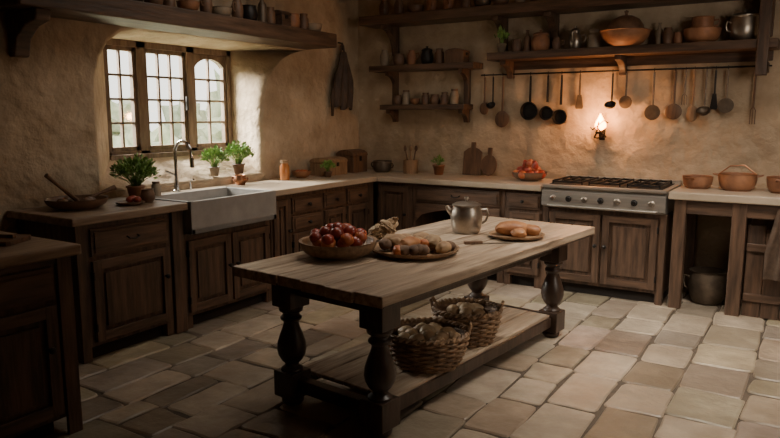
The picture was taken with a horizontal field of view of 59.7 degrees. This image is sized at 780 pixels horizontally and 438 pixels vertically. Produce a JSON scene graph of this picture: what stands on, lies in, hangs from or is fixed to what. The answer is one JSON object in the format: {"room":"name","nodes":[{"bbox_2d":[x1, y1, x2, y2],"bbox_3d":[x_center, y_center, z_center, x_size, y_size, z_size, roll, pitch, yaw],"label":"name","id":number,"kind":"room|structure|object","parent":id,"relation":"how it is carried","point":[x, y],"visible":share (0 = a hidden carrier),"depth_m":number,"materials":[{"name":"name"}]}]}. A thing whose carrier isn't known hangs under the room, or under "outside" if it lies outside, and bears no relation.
{"room":"rustic kitchen","nodes":[
{"label":"rustic kitchen","id":0,"kind":"room"},
{"bbox_2d":[151,181,160,195],"bbox_3d":[-1.750,-0.228,5.092,0.070,0.110,0.070,5,10,32],"label":"jar","id":1,"kind":"object","parent":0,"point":[155,186],"visible":0.88,"depth_m":5.07,"materials":[{"name":"brown ceramic"}]},
{"bbox_2d":[0,0,358,233],"bbox_3d":[-2.566,-0.736,4.611,0.600,3.300,7.400,5,10,32],"label":"wall","id":2,"kind":"structure","parent":0,"point":[53,109],"depth_m":5.35,"materials":[{"name":"paint"}]},
{"bbox_2d":[0,0,336,57],"bbox_3d":[-1.482,-1.385,5.329,0.378,0.405,3.080,5,10,32],"label":"mantel shelf","id":3,"kind":"object","parent":2,"relation":"attached to","point":[23,17],"visible":1,"depth_m":4.73,"materials":[{"name":"brown wood"}]},
{"bbox_2d":[176,0,199,10],"bbox_3d":[-1.531,-1.605,5.160,0.178,0.083,0.178,5,10,32],"label":"clay bowl","id":4,"kind":"object","parent":3,"relation":"on","point":[186,4],"visible":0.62,"depth_m":5.09,"materials":[{"name":"ceramic"}]},
{"bbox_2d":[199,0,212,12],"bbox_3d":[-1.431,-1.674,5.287,0.100,0.180,0.134,-3,9,-17],"label":"jug","id":5,"kind":"object","parent":3,"relation":"on","point":[205,5],"visible":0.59,"depth_m":5.27,"materials":[{"name":"brown ceramic"}]},
{"bbox_2d":[212,6,231,15],"bbox_3d":[-1.351,-1.649,5.445,0.178,0.083,0.178,5,10,32],"label":"clay bowl","id":6,"kind":"object","parent":3,"relation":"on","point":[222,10],"visible":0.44,"depth_m":5.38,"materials":[{"name":"ceramic"}]},
{"bbox_2d":[231,0,242,17],"bbox_3d":[-1.250,-1.718,5.572,0.100,0.180,0.134,-3,9,-17],"label":"jug","id":7,"kind":"object","parent":3,"relation":"on","point":[237,7],"visible":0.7,"depth_m":5.55,"materials":[{"name":"brown ceramic"}]},
{"bbox_2d":[243,5,257,20],"bbox_3d":[-1.181,-1.718,5.709,0.140,0.140,0.140,5,10,32],"label":"clay pot","id":8,"kind":"object","parent":3,"relation":"on","point":[249,11],"visible":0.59,"depth_m":5.65,"materials":[{"name":"black ceramic"}]},
{"bbox_2d":[257,0,266,21],"bbox_3d":[-1.097,-1.798,5.834,0.080,0.260,0.079,5,10,32],"label":"bottle","id":9,"kind":"object","parent":3,"relation":"on","point":[262,9],"visible":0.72,"depth_m":5.81,"materials":[{"name":"brown metal"}]},
{"bbox_2d":[267,7,275,23],"bbox_3d":[-1.044,-1.762,5.925,0.090,0.160,0.090,5,10,32],"label":"storage jar","id":10,"kind":"object","parent":3,"relation":"on","point":[270,10],"visible":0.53,"depth_m":5.89,"materials":[{"name":"brown ceramic"}]},
{"bbox_2d":[274,10,290,25],"bbox_3d":[-0.967,-1.774,6.042,0.144,0.150,0.132,5,10,32],"label":"wooden box","id":11,"kind":"object","parent":3,"relation":"on","point":[282,17],"visible":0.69,"depth_m":5.99,"materials":[{"name":"brown wood"}]},
{"bbox_2d":[291,13,299,27],"bbox_3d":[-0.885,-1.790,6.178,0.140,0.140,0.140,5,10,32],"label":"clay pot","id":12,"kind":"object","parent":3,"relation":"on","point":[295,20],"visible":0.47,"depth_m":6.12,"materials":[{"name":"ceramic"}]},
{"bbox_2d":[300,13,308,28],"bbox_3d":[-0.800,-1.821,6.311,0.090,0.160,0.090,5,10,32],"label":"storage jar","id":13,"kind":"object","parent":3,"relation":"on","point":[304,21],"visible":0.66,"depth_m":6.27,"materials":[{"name":"brown ceramic"}]},
{"bbox_2d":[103,38,235,160],"bbox_3d":[-1.906,-1.034,5.962,0.145,0.960,1.400,5,10,32],"label":"window","id":14,"kind":"structure","parent":2,"relation":"in","point":[188,57],"depth_m":5.90,"materials":[{"name":"brown wood"}]},
{"bbox_2d":[198,144,229,175],"bbox_3d":[-1.504,-0.506,5.839,0.246,0.275,0.271,5,10,32],"label":"potted herb","id":15,"kind":"object","parent":2,"relation":"on","point":[221,156],"visible":1,"depth_m":5.82,"materials":[{"name":"plant"}]},
{"bbox_2d":[221,140,254,173],"bbox_3d":[-1.357,-0.558,6.082,0.309,0.304,0.282,1,9,7],"label":"potted herb","id":16,"kind":"object","parent":2,"relation":"on","point":[238,166],"visible":0.95,"depth_m":6.05,"materials":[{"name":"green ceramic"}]},
{"bbox_2d":[330,42,353,115],"bbox_3d":[-0.502,-1.472,7.147,0.123,0.769,0.412,5,10,32],"label":"cloth","id":17,"kind":"object","parent":2,"relation":"attached to","point":[342,91],"visible":1,"depth_m":7.11,"materials":[{"name":"black fabric"}]},
{"bbox_2d":[45,280,779,437],"bbox_3d":[0.042,1.064,3.476,6.500,0.125,8.200,5,10,32],"label":"floor","id":18,"kind":"structure","parent":0,"point":[617,367],"depth_m":3.94,"materials":[{"name":"tile"}]},
{"bbox_2d":[0,231,82,437],"bbox_3d":[-2.503,0.621,2.948,1.457,0.920,1.670,5,10,32],"label":"base cabinet","id":19,"kind":"object","parent":18,"relation":"on","point":[40,381],"depth_m":3.10,"materials":[{"name":"brown wood"}]},
{"bbox_2d":[0,234,30,246],"bbox_3d":[-1.929,0.091,3.240,0.350,0.040,0.200,1,9,3],"label":"chopping board","id":20,"kind":"object","parent":19,"relation":"on","point":[5,239],"visible":1,"depth_m":3.22,"materials":[{"name":"brown wood"}]},
{"bbox_2d":[0,231,80,268],"bbox_3d":[-2.508,0.191,2.885,1.446,0.050,1.670,5,10,32],"label":"countertop","id":21,"kind":"structure","parent":19,"relation":"on","point":[37,249],"depth_m":3.09,"materials":[{"name":"brown wood"}]},
{"bbox_2d":[16,213,174,363],"bbox_3d":[-1.937,0.399,4.566,0.687,0.870,0.700,5,10,32],"label":"base cabinet","id":22,"kind":"object","parent":18,"relation":"on","point":[122,272],"visible":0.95,"depth_m":4.34,"materials":[{"name":"brown wood"}]},
{"bbox_2d":[7,197,187,226],"bbox_3d":[-1.920,-0.059,4.515,0.696,0.050,0.870,5,10,32],"label":"countertop","id":23,"kind":"structure","parent":22,"relation":"on","point":[109,211],"depth_m":4.28,"materials":[{"name":"brown wood"}]},
{"bbox_2d":[43,174,115,210],"bbox_3d":[-2.036,-0.190,4.407,0.388,0.241,0.388,0,9,2],"label":"wooden bowl","id":24,"kind":"object","parent":23,"relation":"on","point":[68,202],"visible":1,"depth_m":4.34,"materials":[{"name":"brown wood"}]},
{"bbox_2d":[115,195,145,205],"bbox_3d":[-1.758,-0.126,4.599,0.198,0.058,0.198,5,10,32],"label":"plate","id":25,"kind":"object","parent":23,"relation":"on","point":[132,200],"visible":1,"depth_m":4.57,"materials":[{"name":"brown ceramic"}]},
{"bbox_2d":[109,152,160,196],"bbox_3d":[-1.829,-0.312,4.877,0.367,0.342,0.376,5,10,32],"label":"potted herb","id":26,"kind":"object","parent":23,"relation":"on","point":[126,168],"visible":0.98,"depth_m":4.83,"materials":[{"name":"plant"}]},
{"bbox_2d":[140,188,154,202],"bbox_3d":[-1.690,-0.164,4.741,0.100,0.090,0.100,5,10,32],"label":"crock","id":27,"kind":"object","parent":23,"relation":"on","point":[148,195],"visible":0.9,"depth_m":4.71,"materials":[{"name":"brown ceramic"}]},
{"bbox_2d":[169,211,187,333],"bbox_3d":[-1.739,0.345,4.916,0.648,0.870,0.100,5,10,32],"label":"post","id":28,"kind":"object","parent":18,"relation":"on","point":[176,228],"visible":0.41,"depth_m":4.74,"materials":[{"name":"brown wood"}]},
{"bbox_2d":[184,220,271,328],"bbox_3d":[-1.455,0.371,5.343,0.686,0.690,0.900,5,10,32],"label":"base cabinet","id":29,"kind":"object","parent":18,"relation":"on","point":[212,289],"visible":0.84,"depth_m":5.11,"materials":[{"name":"brown wood"}]},
{"bbox_2d":[270,182,372,288],"bbox_3d":[-0.808,0.126,6.351,0.688,0.870,1.520,5,10,32],"label":"base cabinet","id":30,"kind":"object","parent":18,"relation":"on","point":[298,214],"visible":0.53,"depth_m":5.99,"materials":[{"name":"brown wood"}]},
{"bbox_2d":[125,169,552,196],"bbox_3d":[-0.162,-0.246,5.738,2.366,0.050,3.081,5,10,32],"label":"countertop","id":31,"kind":"structure","parent":30,"relation":"on","point":[295,185],"depth_m":6.29,"materials":[{"name":"stone"}]},
{"bbox_2d":[165,139,193,191],"bbox_3d":[-1.613,-0.421,5.353,0.234,0.412,0.229,1,9,7],"label":"tap","id":32,"kind":"object","parent":31,"relation":"on","point":[191,159],"visible":1,"depth_m":5.32,"materials":[{"name":"silver metal"}]},
{"bbox_2d":[155,187,276,234],"bbox_3d":[-1.372,-0.081,5.221,0.540,0.230,0.880,5,10,32],"label":"farmhouse sink","id":33,"kind":"object","parent":31,"relation":"in","point":[213,209],"visible":0.84,"depth_m":5.11,"materials":[{"name":"ceramic"}]},
{"bbox_2d":[232,174,248,184],"bbox_3d":[-1.306,-0.343,5.927,0.110,0.085,0.173,-4,10,-27],"label":"copper pot","id":34,"kind":"object","parent":31,"relation":"on","point":[239,179],"visible":1,"depth_m":5.88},
{"bbox_2d":[280,160,289,180],"bbox_3d":[-0.980,-0.456,6.323,0.092,0.188,0.092,5,10,32],"label":"jar","id":35,"kind":"object","parent":31,"relation":"on","point":[284,166],"visible":1,"depth_m":6.29,"materials":[{"name":"orange ceramic"}]},
{"bbox_2d":[291,169,311,177],"bbox_3d":[-0.857,-0.441,6.582,0.198,0.080,0.198,5,10,32],"label":"clay bowl","id":36,"kind":"object","parent":31,"relation":"on","point":[297,173],"visible":1,"depth_m":6.52,"materials":[{"name":"ceramic"}]},
{"bbox_2d":[320,159,335,177],"bbox_3d":[-0.597,-0.494,6.604,0.167,0.180,0.161,-5,10,-31],"label":"potted herb","id":37,"kind":"object","parent":31,"relation":"on","point":[327,164],"visible":1,"depth_m":6.58,"materials":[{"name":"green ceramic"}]},
{"bbox_2d":[309,156,347,175],"bbox_3d":[-0.618,-0.539,6.893,0.235,0.180,0.352,5,10,32],"label":"bread box","id":38,"kind":"object","parent":31,"relation":"on","point":[340,162],"visible":0.72,"depth_m":6.80,"materials":[{"name":"brown wood"}]},
{"bbox_2d":[336,149,367,172],"bbox_3d":[-0.404,-0.623,7.246,0.235,0.240,0.272,5,10,32],"label":"wooden chest","id":39,"kind":"object","parent":31,"relation":"on","point":[357,158],"visible":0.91,"depth_m":7.14,"materials":[{"name":"brown wood"}]},
{"bbox_2d":[371,160,393,171],"bbox_3d":[-0.083,-0.562,7.243,0.216,0.120,0.216,-2,9,-11],"label":"cooking pot","id":40,"kind":"object","parent":31,"relation":"on","point":[378,165],"visible":1,"depth_m":7.17,"materials":[{"name":"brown metal"}]},
{"bbox_2d":[403,145,417,173],"bbox_3d":[0.213,-0.618,7.047,0.156,0.291,0.156,0,9,2],"label":"utensil crock","id":41,"kind":"object","parent":31,"relation":"on","point":[410,166],"visible":1,"depth_m":7.00,"materials":[{"name":"ceramic"}]},
{"bbox_2d":[430,154,444,174],"bbox_3d":[0.484,-0.555,6.896,0.156,0.212,0.139,-1,9,-3],"label":"potted herb","id":42,"kind":"object","parent":31,"relation":"on","point":[438,168],"visible":1,"depth_m":6.87,"materials":[{"name":"ceramic"}]},
{"bbox_2d":[462,142,482,174],"bbox_3d":[0.834,-0.610,6.850,0.200,0.328,0.065,5,10,32],"label":"chopping board","id":43,"kind":"object","parent":31,"relation":"on","point":[472,159],"visible":1,"depth_m":6.84,"materials":[{"name":"brown wood"}]},
{"bbox_2d":[481,148,496,175],"bbox_3d":[0.986,-0.570,6.758,0.170,0.278,0.067,5,10,32],"label":"chopping board","id":44,"kind":"object","parent":31,"relation":"on","point":[488,163],"visible":1,"depth_m":6.75,"materials":[{"name":"brown wood"}]},
{"bbox_2d":[512,159,546,180],"bbox_3d":[1.286,-0.453,6.270,0.328,0.199,0.336,5,10,32],"label":"fruit bowl","id":45,"kind":"object","parent":31,"relation":"on","point":[529,170],"visible":1,"depth_m":6.19,"materials":[{"name":"food"}]},
{"bbox_2d":[378,182,412,230],"bbox_3d":[0.195,0.029,6.983,0.400,0.870,0.686,5,10,32],"label":"base cabinet","id":46,"kind":"object","parent":18,"relation":"on","point":[394,199],"visible":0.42,"depth_m":6.68,"materials":[{"name":"brown wood"}]},
{"bbox_2d":[232,216,594,437],"bbox_3d":[0.299,0.522,4.125,0.986,0.760,2.338,7,11,38],"label":"table","id":47,"kind":"object","parent":18,"relation":"on","point":[375,285],"visible":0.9,"depth_m":3.52,"materials":[{"name":"brown wood"}]},
{"bbox_2d":[299,222,376,260],"bbox_3d":[-0.282,0.108,3.702,0.428,0.186,0.428,5,10,32],"label":"apple bowl","id":48,"kind":"object","parent":47,"relation":"on","point":[337,241],"visible":1,"depth_m":3.59,"materials":[{"name":"food"}]},
{"bbox_2d":[368,217,398,239],"bbox_3d":[-0.036,0.061,4.140,0.212,0.153,0.218,5,10,32],"label":"ginger root","id":49,"kind":"object","parent":47,"relation":"on","point":[379,231],"visible":0.93,"depth_m":4.09,"materials":[{"name":"food"}]},
{"bbox_2d":[372,232,459,260],"bbox_3d":[0.138,0.136,3.775,0.498,0.110,0.498,5,10,32],"label":"platter","id":50,"kind":"object","parent":47,"relation":"on","point":[419,246],"visible":0.99,"depth_m":3.66,"materials":[{"name":"brown wood"}]},
{"bbox_2d":[388,317,471,374],"bbox_3d":[0.201,0.677,3.712,0.469,0.241,0.447,5,10,32],"label":"wicker basket","id":51,"kind":"object","parent":47,"relation":"on","point":[430,345],"visible":0.91,"depth_m":3.58,"materials":[{"name":"brown wicker"}]},
{"bbox_2d":[429,296,503,347],"bbox_3d":[0.461,0.610,4.101,0.426,0.255,0.405,8,12,43],"label":"wicker basket","id":52,"kind":"object","parent":47,"relation":"on","point":[485,316],"visible":0.74,"depth_m":4.00,"materials":[{"name":"brown wicker"}]},
{"bbox_2d":[445,196,488,234],"bbox_3d":[0.500,-0.030,4.431,0.219,0.238,0.208,-8,12,-42],"label":"metal pot","id":53,"kind":"object","parent":47,"relation":"on","point":[466,216],"visible":1,"depth_m":4.36,"materials":[{"name":"grey metal"}]},
{"bbox_2d":[489,221,544,240],"bbox_3d":[0.795,0.065,4.255,0.348,0.104,0.348,5,10,32],"label":"bread plate","id":54,"kind":"object","parent":47,"relation":"on","point":[506,230],"visible":1,"depth_m":4.21,"materials":[{"name":"brown wood"}]},
{"bbox_2d":[412,184,505,282],"bbox_3d":[0.773,0.084,6.625,0.955,0.870,0.687,5,10,32],"label":"base cabinet","id":55,"kind":"object","parent":18,"relation":"on","point":[429,201],"visible":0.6,"depth_m":6.38,"materials":[{"name":"brown wood"}]},
{"bbox_2d":[503,189,543,288],"bbox_3d":[1.331,0.137,6.280,0.350,0.870,0.688,5,10,32],"label":"base cabinet","id":56,"kind":"object","parent":18,"relation":"on","point":[519,204],"visible":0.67,"depth_m":6.02,"materials":[{"name":"brown wood"}]},
{"bbox_2d":[540,206,673,305],"bbox_3d":[1.912,0.258,5.932,1.010,0.735,0.686,5,10,32],"label":"base cabinet","id":57,"kind":"object","parent":18,"relation":"on","point":[628,255],"visible":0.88,"depth_m":5.61,"materials":[{"name":"brown wood"}]},
{"bbox_2d":[541,175,680,214],"bbox_3d":[1.891,-0.219,5.825,1.000,0.230,0.713,5,10,32],"label":"gas range","id":58,"kind":"object","parent":57,"relation":"on","point":[617,194],"visible":0.99,"depth_m":5.59,"materials":[{"name":"metal"}]},
{"bbox_2d":[683,266,726,305],"bbox_3d":[2.595,0.549,5.565,0.290,0.270,0.290,-2,9,-15],"label":"cauldron","id":59,"kind":"object","parent":18,"relation":"on","point":[706,285],"visible":0.91,"depth_m":5.47,"materials":[{"name":"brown metal"}]},
{"bbox_2d":[668,200,779,316],"bbox_3d":[3.158,0.307,5.170,1.810,0.870,0.656,5,10,32],"label":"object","id":60,"kind":"structure","parent":18,"relation":"on","point":[686,212],"depth_m":5.22,"materials":[{"name":"wood"}]},
{"bbox_2d":[763,209,779,280],"bbox_3d":[2.830,0.192,4.897,0.220,0.520,0.036,5,10,32],"label":"kitchen towel","id":61,"kind":"object","parent":60,"relation":"hanging from","point":[771,269],"visible":1,"depth_m":4.93,"materials":[{"name":"brown fabric"}]},
{"bbox_2d":[741,225,779,320],"bbox_3d":[2.865,0.406,5.091,0.370,0.700,0.090,5,10,32],"label":"cabinet","id":62,"kind":"object","parent":18,"relation":"on","point":[752,297],"visible":0.91,"depth_m":5.13,"materials":[{"name":"brown wood"}]},
{"bbox_2d":[358,0,779,295],"bbox_3d":[1.963,-0.990,6.272,6.500,3.300,0.250,5,10,32],"label":"wall","id":63,"kind":"structure","parent":0,"point":[635,145],"depth_m":6.23,"materials":[{"name":"paint"}]},
{"bbox_2d":[369,62,482,122],"bbox_3d":[0.349,-1.282,6.955,1.200,0.580,0.238,5,10,32],"label":"open shelf","id":64,"kind":"object","parent":63,"relation":"attached to","point":[464,68],"visible":0.98,"depth_m":6.82,"materials":[{"name":"brown wood"}]},
{"bbox_2d":[380,50,391,65],"bbox_3d":[-0.049,-1.689,7.135,0.100,0.170,0.134,-5,10,-30],"label":"jug","id":65,"kind":"object","parent":64,"relation":"on","point":[384,56],"visible":0.84,"depth_m":7.11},
{"bbox_2d":[393,53,404,64],"bbox_3d":[0.095,-1.652,7.059,0.130,0.120,0.130,5,10,32],"label":"clay pot","id":66,"kind":"object","parent":64,"relation":"on","point":[398,59],"visible":0.84,"depth_m":7.01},
{"bbox_2d":[407,50,419,63],"bbox_3d":[0.231,-1.652,6.964,0.100,0.150,0.134,-5,10,-30],"label":"jug","id":67,"kind":"object","parent":64,"relation":"on","point":[411,56],"visible":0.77,"depth_m":6.94,"materials":[{"name":"ceramic"}]},
{"bbox_2d":[421,46,432,63],"bbox_3d":[0.375,-1.656,6.882,0.130,0.182,0.130,5,10,32],"label":"clay pot","id":68,"kind":"object","parent":64,"relation":"on","point":[426,55],"visible":0.94,"depth_m":6.83,"materials":[{"name":"black ceramic"}]},
{"bbox_2d":[435,48,443,62],"bbox_3d":[0.493,-1.629,6.811,0.090,0.150,0.090,5,10,32],"label":"storage jar","id":69,"kind":"object","parent":64,"relation":"on","point":[439,55],"visible":0.79,"depth_m":6.78,"materials":[{"name":"brown ceramic"}]},
{"bbox_2d":[450,89,458,103],"bbox_3d":[0.643,-1.221,6.791,0.084,0.150,0.084,5,10,32],"label":"spice jar","id":70,"kind":"object","parent":64,"relation":"on","point":[454,95],"visible":0.89,"depth_m":6.76,"materials":[{"name":"brown ceramic"}]},
{"bbox_2d":[444,48,469,62],"bbox_3d":[0.665,-1.608,6.706,0.214,0.140,0.152,5,10,32],"label":"wooden box","id":71,"kind":"object","parent":64,"relation":"on","point":[454,54],"visible":0.94,"depth_m":6.65,"materials":[{"name":"brown wood"}]},
{"bbox_2d":[359,0,775,56],"bbox_3d":[1.868,-1.713,5.874,4.960,0.390,0.328,5,10,32],"label":"open shelf","id":72,"kind":"object","parent":63,"relation":"attached to","point":[500,14],"visible":0.77,"depth_m":6.23,"materials":[{"name":"brown wood"}]},
{"bbox_2d":[379,0,388,14],"bbox_3d":[-0.055,-2.170,7.006,0.104,0.170,0.138,-5,10,-29],"label":"jug","id":73,"kind":"object","parent":72,"relation":"on","point":[383,7],"visible":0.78,"depth_m":6.98,"materials":[{"name":"brown ceramic"}]},
{"bbox_2d":[394,0,403,13],"bbox_3d":[0.099,-2.155,6.911,0.104,0.170,0.138,-5,10,-29],"label":"jug","id":74,"kind":"object","parent":72,"relation":"on","point":[398,5],"visible":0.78,"depth_m":6.89,"materials":[{"name":"brown ceramic"}]},
{"bbox_2d":[590,113,608,139],"bbox_3d":[1.890,-0.825,6.085,0.174,0.240,0.146,-5,10,-30],"label":"wall sconce","id":75,"kind":"object","parent":63,"relation":"attached to","point":[600,125],"visible":1,"depth_m":6.06,"materials":[{"name":"black metal"}]},
{"bbox_2d":[481,65,771,75],"bbox_3d":[1.966,-1.313,6.036,2.500,0.014,0.055,5,10,32],"label":"utensil rail","id":76,"kind":"object","parent":63,"relation":"attached to","point":[748,65],"visible":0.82,"depth_m":5.92,"materials":[{"name":"black metal"}]},
{"bbox_2d":[480,74,488,114],"bbox_3d":[0.928,-1.225,6.678,0.096,0.397,0.027,5,10,32],"label":"wooden spoon","id":77,"kind":"object","parent":76,"relation":"hanging from","point":[483,108],"visible":0.99,"depth_m":6.68,"materials":[{"name":"brown wood"}]},
{"bbox_2d":[495,73,508,126],"bbox_3d":[1.089,-1.149,6.588,0.149,0.521,0.027,5,10,32],"label":"wooden spoon","id":78,"kind":"object","parent":76,"relation":"hanging from","point":[501,118],"visible":1,"depth_m":6.60,"materials":[{"name":"brown wood"}]},
{"bbox_2d":[520,72,536,119],"bbox_3d":[1.323,-1.161,6.431,0.172,0.448,0.043,5,10,32],"label":"frying pan","id":79,"kind":"object","parent":76,"relation":"hanging from","point":[528,110],"visible":1,"depth_m":6.45,"materials":[{"name":"black metal"}]},
{"bbox_2d":[539,71,552,119],"bbox_3d":[1.467,-1.148,6.342,0.131,0.448,0.043,5,10,32],"label":"frying pan","id":80,"kind":"object","parent":76,"relation":"hanging from","point":[545,113],"visible":1,"depth_m":6.36,"materials":[{"name":"black metal"}]},
{"bbox_2d":[552,71,566,124],"bbox_3d":[1.577,-1.118,6.277,0.139,0.488,0.043,5,10,32],"label":"frying pan","id":81,"kind":"object","parent":76,"relation":"hanging from","point":[559,117],"visible":1,"depth_m":6.30,"materials":[{"name":"black metal"}]},
{"bbox_2d":[575,70,582,108],"bbox_3d":[1.724,-1.176,6.181,0.072,0.344,0.024,5,10,32],"label":"spatula","id":82,"kind":"object","parent":76,"relation":"hanging from","point":[579,104],"visible":1,"depth_m":6.19,"materials":[{"name":"brown wood"}]},
{"bbox_2d":[604,69,615,108],"bbox_3d":[1.944,-1.145,5.989,0.093,0.348,0.094,-2,9,-15],"label":"ladle","id":83,"kind":"object","parent":76,"relation":"hanging from","point":[611,104],"visible":1,"depth_m":6.03,"materials":[{"name":"black metal"}]},
{"bbox_2d":[619,70,631,108],"bbox_3d":[2.072,-1.143,5.966,0.113,0.344,0.024,5,10,32],"label":"skimmer","id":84,"kind":"object","parent":76,"relation":"hanging from","point":[625,101],"visible":1,"depth_m":5.97,"materials":[{"name":"black metal"}]},
{"bbox_2d":[644,68,659,119],"bbox_3d":[2.267,-1.075,5.853,0.132,0.444,0.024,5,10,32],"label":"skimmer","id":85,"kind":"object","parent":76,"relation":"hanging from","point":[652,112],"visible":1,"depth_m":5.87,"materials":[{"name":"black metal"}]},
{"bbox_2d":[665,68,681,119],"bbox_3d":[2.412,-1.064,5.765,0.136,0.439,0.027,5,10,32],"label":"wooden spoon","id":86,"kind":"object","parent":76,"relation":"hanging from","point":[673,111],"visible":1,"depth_m":5.77,"materials":[{"name":"brown wood"}]},
{"bbox_2d":[687,66,697,121],"bbox_3d":[2.539,-1.043,5.688,0.088,0.458,0.027,5,10,32],"label":"wooden spoon","id":87,"kind":"object","parent":76,"relation":"hanging from","point":[692,115],"visible":1,"depth_m":5.69,"materials":[{"name":"brown wood"}]},
{"bbox_2d":[696,68,709,115],"bbox_3d":[2.587,-1.054,5.591,0.103,0.407,0.103,-2,9,-15],"label":"ladle","id":88,"kind":"object","parent":76,"relation":"hanging from","point":[704,110],"visible":1,"depth_m":5.63,"materials":[{"name":"black metal"}]},
{"bbox_2d":[710,66,716,108],"bbox_3d":[2.674,-1.081,5.595,0.058,0.354,0.024,5,10,32],"label":"spatula","id":89,"kind":"object","parent":76,"relation":"hanging from","point":[713,105],"visible":1,"depth_m":5.61,"materials":[{"name":"black metal"}]},
{"bbox_2d":[717,65,733,112],"bbox_3d":[2.750,-1.059,5.550,0.122,0.384,0.024,5,10,32],"label":"skimmer","id":90,"kind":"object","parent":76,"relation":"hanging from","point":[725,105],"visible":1,"depth_m":5.56,"materials":[{"name":"black metal"}]},
{"bbox_2d":[749,76,756,123],"bbox_3d":[2.920,-0.998,5.452,0.044,0.474,0.024,5,10,32],"label":"serving fork","id":91,"kind":"object","parent":76,"relation":"hanging from","point":[755,77],"visible":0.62,"depth_m":5.46,"materials":[{"name":"black metal"}]},
{"bbox_2d":[487,0,779,78],"bbox_3d":[1.984,-1.506,5.845,2.380,0.610,0.308,5,10,32],"label":"open shelf","id":92,"kind":"object","parent":63,"relation":"attached to","point":[760,50],"visible":1,"depth_m":5.72,"materials":[{"name":"brown wood"}]},
{"bbox_2d":[494,25,510,51],"bbox_3d":[1.064,-1.695,6.407,0.168,0.262,0.149,-2,9,-12],"label":"potted plant","id":93,"kind":"object","parent":92,"relation":"on","point":[501,46],"visible":0.94,"depth_m":6.39,"materials":[{"name":"plant"}]},
{"bbox_2d":[511,39,521,50],"bbox_3d":[1.181,-1.613,6.343,0.100,0.120,0.100,5,10,32],"label":"clay pot","id":94,"kind":"object","parent":92,"relation":"in","point":[516,45],"visible":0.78,"depth_m":6.30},
{"bbox_2d":[523,30,530,50],"bbox_3d":[1.271,-1.646,6.293,0.070,0.200,0.069,5,10,32],"label":"bottle","id":95,"kind":"object","parent":92,"relation":"on","point":[527,39],"visible":0.87,"depth_m":6.27,"materials":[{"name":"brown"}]},
{"bbox_2d":[531,30,549,49],"bbox_3d":[1.376,-1.632,6.217,0.176,0.195,0.176,5,10,32],"label":"terracotta pot","id":96,"kind":"object","parent":92,"relation":"on","point":[540,40],"visible":0.84,"depth_m":6.15,"materials":[{"name":"ceramic"}]},
{"bbox_2d":[568,26,586,48],"bbox_3d":[1.653,-1.611,6.042,0.149,0.208,0.134,-2,9,-11],"label":"pitcher","id":97,"kind":"object","parent":92,"relation":"on","point":[575,39],"visible":0.91,"depth_m":6.01,"materials":[{"name":"grey metal"}]},
{"bbox_2d":[587,29,600,47],"bbox_3d":[1.792,-1.575,5.963,0.110,0.160,0.110,5,10,32],"label":"storage jar","id":98,"kind":"object","parent":92,"relation":"in","point":[594,38],"visible":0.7,"depth_m":5.92,"materials":[{"name":"ceramic"}]},
{"bbox_2d":[600,10,651,45],"bbox_3d":[1.991,-1.610,5.745,0.424,0.295,0.424,5,10,32],"label":"bowl","id":99,"kind":"object","parent":92,"relation":"on","point":[624,30],"visible":0.94,"depth_m":5.63,"materials":[{"name":"ceramic"}]},
{"bbox_2d":[655,23,662,43],"bbox_3d":[2.268,-1.554,5.725,0.066,0.190,0.065,5,10,32],"label":"bottle","id":100,"kind":"object","parent":92,"relation":"on","point":[659,32],"visible":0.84,"depth_m":5.70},
{"bbox_2d":[662,27,672,43],"bbox_3d":[2.305,-1.517,5.647,0.076,0.140,0.076,5,10,32],"label":"storage jar","id":101,"kind":"object","parent":92,"relation":"in","point":[667,34],"visible":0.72,"depth_m":5.62,"materials":[{"name":"brown ceramic"}]},
{"bbox_2d":[683,27,721,41],"bbox_3d":[2.527,-1.481,5.506,0.288,0.113,0.288,5,10,32],"label":"terracotta bowl","id":102,"kind":"object","parent":92,"relation":"on","point":[695,34],"visible":0.84,"depth_m":5.41,"materials":[{"name":"ceramic"}]},
{"bbox_2d":[691,16,719,27],"bbox_3d":[2.529,-1.568,5.487,0.174,0.120,0.187,-3,9,-17],"label":"terracotta pot","id":103,"kind":"object","parent":102,"relation":"on","point":[697,21],"visible":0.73,"depth_m":5.42,"materials":[{"name":"ceramic"}]},
{"bbox_2d":[725,9,758,39],"bbox_3d":[2.789,-1.526,5.352,0.224,0.247,0.223,8,12,42],"label":"metal pot","id":104,"kind":"object","parent":92,"relation":"on","point":[743,25],"visible":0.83,"depth_m":5.27,"materials":[{"name":"grey metal"}]},
{"bbox_2d":[682,174,713,188],"bbox_3d":[2.501,-0.301,5.530,0.238,0.103,0.256,2,9,11],"label":"bowl","id":105,"kind":"object","parent":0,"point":[691,181],"visible":1,"depth_m":5.45,"materials":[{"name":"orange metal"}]},
{"bbox_2d":[668,185,779,205],"bbox_3d":[3.155,-0.151,5.084,1.900,0.060,0.686,5,10,32],"label":"countertop","id":106,"kind":"structure","parent":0,"point":[757,196],"depth_m":5.16,"materials":[{"name":"stone"}]},
{"bbox_2d":[713,165,763,191],"bbox_3d":[2.747,-0.329,5.370,0.288,0.206,0.291,-2,9,-13],"label":"casserole","id":107,"kind":"object","parent":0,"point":[728,181],"visible":1,"depth_m":5.29,"materials":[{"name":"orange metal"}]},
{"bbox_2d":[766,175,779,193],"bbox_3d":[3.008,-0.260,5.192,0.260,0.123,0.248,-1,9,-5],"label":"pan","id":108,"kind":"object","parent":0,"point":[773,182],"visible":1,"depth_m":5.16,"materials":[{"name":"ceramic"}]},
{"label":"outside","id":109,"kind":"structure","parent":0,"visible":0},
{"bbox_3d":[-7.601,0.274,9.976,13.400,0.280,20.000,5,10,32],"label":"ground","id":110,"kind":"structure","parent":109,"visible":0},
{"bbox_2d":[110,69,221,146],"bbox_3d":[-6.456,-1.538,14.995,3.793,3.828,13.706,5,10,32],"label":"hedge","id":111,"kind":"object","parent":110,"relation":"on","point":[202,128],"visible":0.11,"depth_m":16.51,"materials":[{"name":"green plant"}]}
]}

